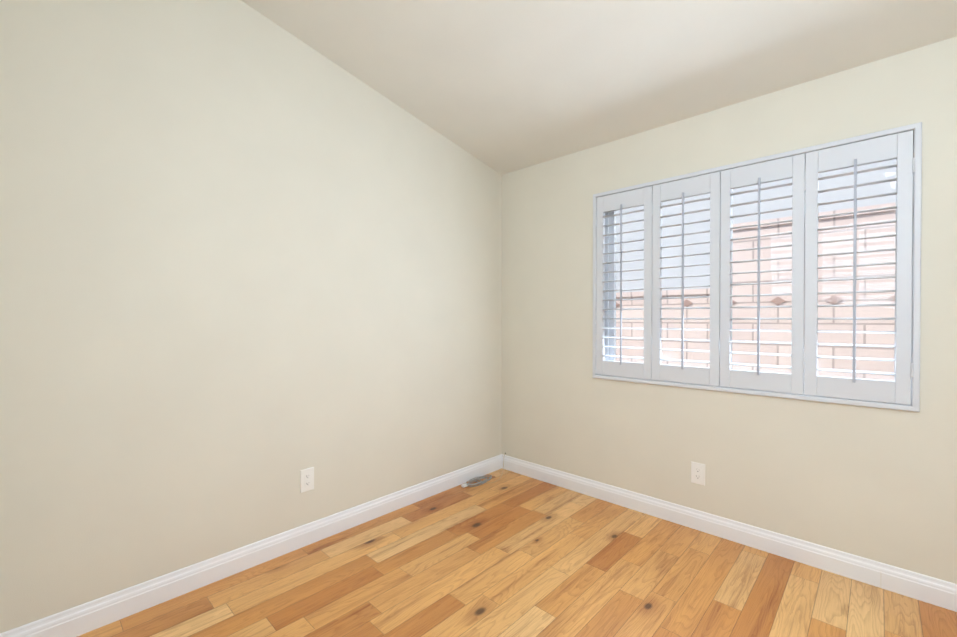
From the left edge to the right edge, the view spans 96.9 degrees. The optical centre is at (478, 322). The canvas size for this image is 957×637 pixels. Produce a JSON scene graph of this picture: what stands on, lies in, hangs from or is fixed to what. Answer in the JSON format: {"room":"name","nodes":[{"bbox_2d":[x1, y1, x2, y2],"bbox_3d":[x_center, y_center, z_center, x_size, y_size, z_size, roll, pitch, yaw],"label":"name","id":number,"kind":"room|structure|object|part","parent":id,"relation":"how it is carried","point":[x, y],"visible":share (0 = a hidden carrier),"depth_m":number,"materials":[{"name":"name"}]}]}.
{"room":"empty bedroom","nodes":[
{"label":"empty bedroom","id":0,"kind":"room"},
{"bbox_2d":[0,0,501,632],"bbox_3d":[-0.843,-0.278,2.546,0.150,3.237,3.163,0,1,43],"label":"wall","id":1,"kind":"structure","parent":0,"point":[250,262],"depth_m":1.99,"materials":[{"name":"paint"}]},
{"bbox_2d":[0,454,503,636],"bbox_3d":[-0.788,1.165,2.497,0.014,0.113,2.790,0,1,43],"label":"baseboard","id":2,"kind":"structure","parent":1,"relation":"attached to","point":[81,619],"depth_m":2.04,"materials":[{"name":"white wood"}]},
{"bbox_2d":[300,467,313,492],"bbox_3d":[-0.943,0.867,2.336,0.007,0.124,0.076,0,1,43],"label":"electrical outlet","id":3,"kind":"object","parent":1,"relation":"attached to","point":[307,479],"visible":1,"depth_m":2.33,"materials":[{"name":"white plastic"}]},
{"bbox_2d":[77,468,956,636],"bbox_3d":[0.393,1.291,1.392,3.550,0.120,3.163,0,1,43],"label":"floor","id":4,"kind":"structure","parent":0,"point":[508,553],"depth_m":1.97,"materials":[{"name":"brown wood"}]},
{"bbox_2d":[461,453,505,487],"bbox_3d":[0.086,1.148,3.292,0.148,0.134,0.520,0,1,43],"label":"coil","id":5,"kind":"object","parent":4,"relation":"on","point":[485,480],"visible":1,"depth_m":3.22,"materials":[{"name":"grey plastic"}]},
{"bbox_2d":[241,0,956,174],"bbox_3d":[0.393,-1.534,1.369,3.550,0.705,3.163,0,1,43],"label":"ceiling","id":6,"kind":"structure","parent":0,"point":[501,87],"depth_m":2.15,"materials":[{"name":"paint"}]},
{"bbox_2d":[502,36,956,583],"bbox_3d":[1.427,-0.044,2.477,3.250,2.532,0.150,0,1,43],"label":"wall","id":7,"kind":"structure","parent":0,"point":[836,476],"depth_m":2.31,"materials":[{"name":"paint"}]},
{"bbox_2d":[691,461,704,485],"bbox_3d":[1.295,0.891,2.502,0.076,0.124,0.007,0,1,43],"label":"electrical outlet","id":8,"kind":"object","parent":7,"relation":"attached to","point":[697,473],"visible":1,"depth_m":2.50,"materials":[{"name":"white plastic"}]},
{"bbox_2d":[504,455,956,611],"bbox_3d":[1.371,1.166,2.427,3.250,0.113,0.015,0,1,43],"label":"baseboard","id":9,"kind":"structure","parent":7,"relation":"attached to","point":[938,592],"depth_m":2.26,"materials":[{"name":"white wood"}]},
{"bbox_2d":[593,122,921,411],"bbox_3d":[1.409,-0.246,2.449,1.580,1.273,0.183,0,1,43],"label":"window shutters","id":10,"kind":"object","parent":7,"relation":"attached to","point":[902,146],"visible":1,"depth_m":2.23,"materials":[{"name":"white wood"}]},
{"bbox_3d":[0.936,-0.248,2.782,0.011,1.048,0.017,0,1,43],"label":"shutter rod","id":11,"kind":"part","parent":10,"relation":"part of","materials":[{"name":"grey wood"}]},
{"bbox_3d":[0.961,-0.249,2.808,0.379,1.219,0.063,0,1,43],"label":"shutter panel","id":12,"kind":"part","parent":10,"relation":"part of","materials":[{"name":"white wood"}]},
{"bbox_3d":[1.214,-0.246,2.520,0.011,1.048,0.017,0,1,43],"label":"shutter rod","id":13,"kind":"part","parent":10,"relation":"part of","materials":[{"name":"grey wood"}]},
{"bbox_3d":[1.238,-0.247,2.546,0.379,1.219,0.063,0,1,43],"label":"shutter panel","id":14,"kind":"part","parent":10,"relation":"part of","materials":[{"name":"white wood"}]},
{"bbox_3d":[1.455,-0.247,2.497,1.464,1.157,0.004,0,1,43],"label":"glass","id":15,"kind":"part","parent":10,"relation":"part of","materials":[{"name":"white"}]},
{"bbox_3d":[1.492,-0.244,2.257,0.011,1.048,0.017,0,1,43],"label":"shutter rod","id":16,"kind":"part","parent":10,"relation":"part of","materials":[{"name":"grey wood"}]},
{"bbox_3d":[1.516,-0.245,2.284,0.379,1.219,0.063,0,1,43],"label":"shutter panel","id":17,"kind":"part","parent":10,"relation":"part of","materials":[{"name":"white wood"}]},
{"bbox_3d":[1.769,-0.241,1.995,0.011,1.048,0.017,0,1,43],"label":"shutter rod","id":18,"kind":"part","parent":10,"relation":"part of","materials":[{"name":"grey wood"}]},
{"bbox_3d":[1.794,-0.243,2.021,0.379,1.219,0.063,0,1,43],"label":"shutter panel","id":19,"kind":"part","parent":10,"relation":"part of","materials":[{"name":"white wood"}]},
{"label":"outside","id":20,"kind":"structure","parent":0,"visible":0},
{"bbox_3d":[4.789,1.547,5.504,20.000,0.200,8.850,0,1,43],"label":"ground","id":21,"kind":"structure","parent":20,"visible":0},
{"bbox_2d":[616,202,895,380],"bbox_3d":[3.159,0.246,3.767,20.000,2.430,0.240,0,1,43],"label":"block wall","id":22,"kind":"structure","parent":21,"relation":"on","point":[830,299],"depth_m":3.91,"materials":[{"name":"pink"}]},
{"bbox_2d":[616,159,895,292],"bbox_3d":[4.944,-2.430,5.635,24.000,7.750,0.400,0,1,43],"label":"sky","id":23,"kind":"structure","parent":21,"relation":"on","point":[704,237],"depth_m":6.70,"materials":[{"name":"white"}]}
]}

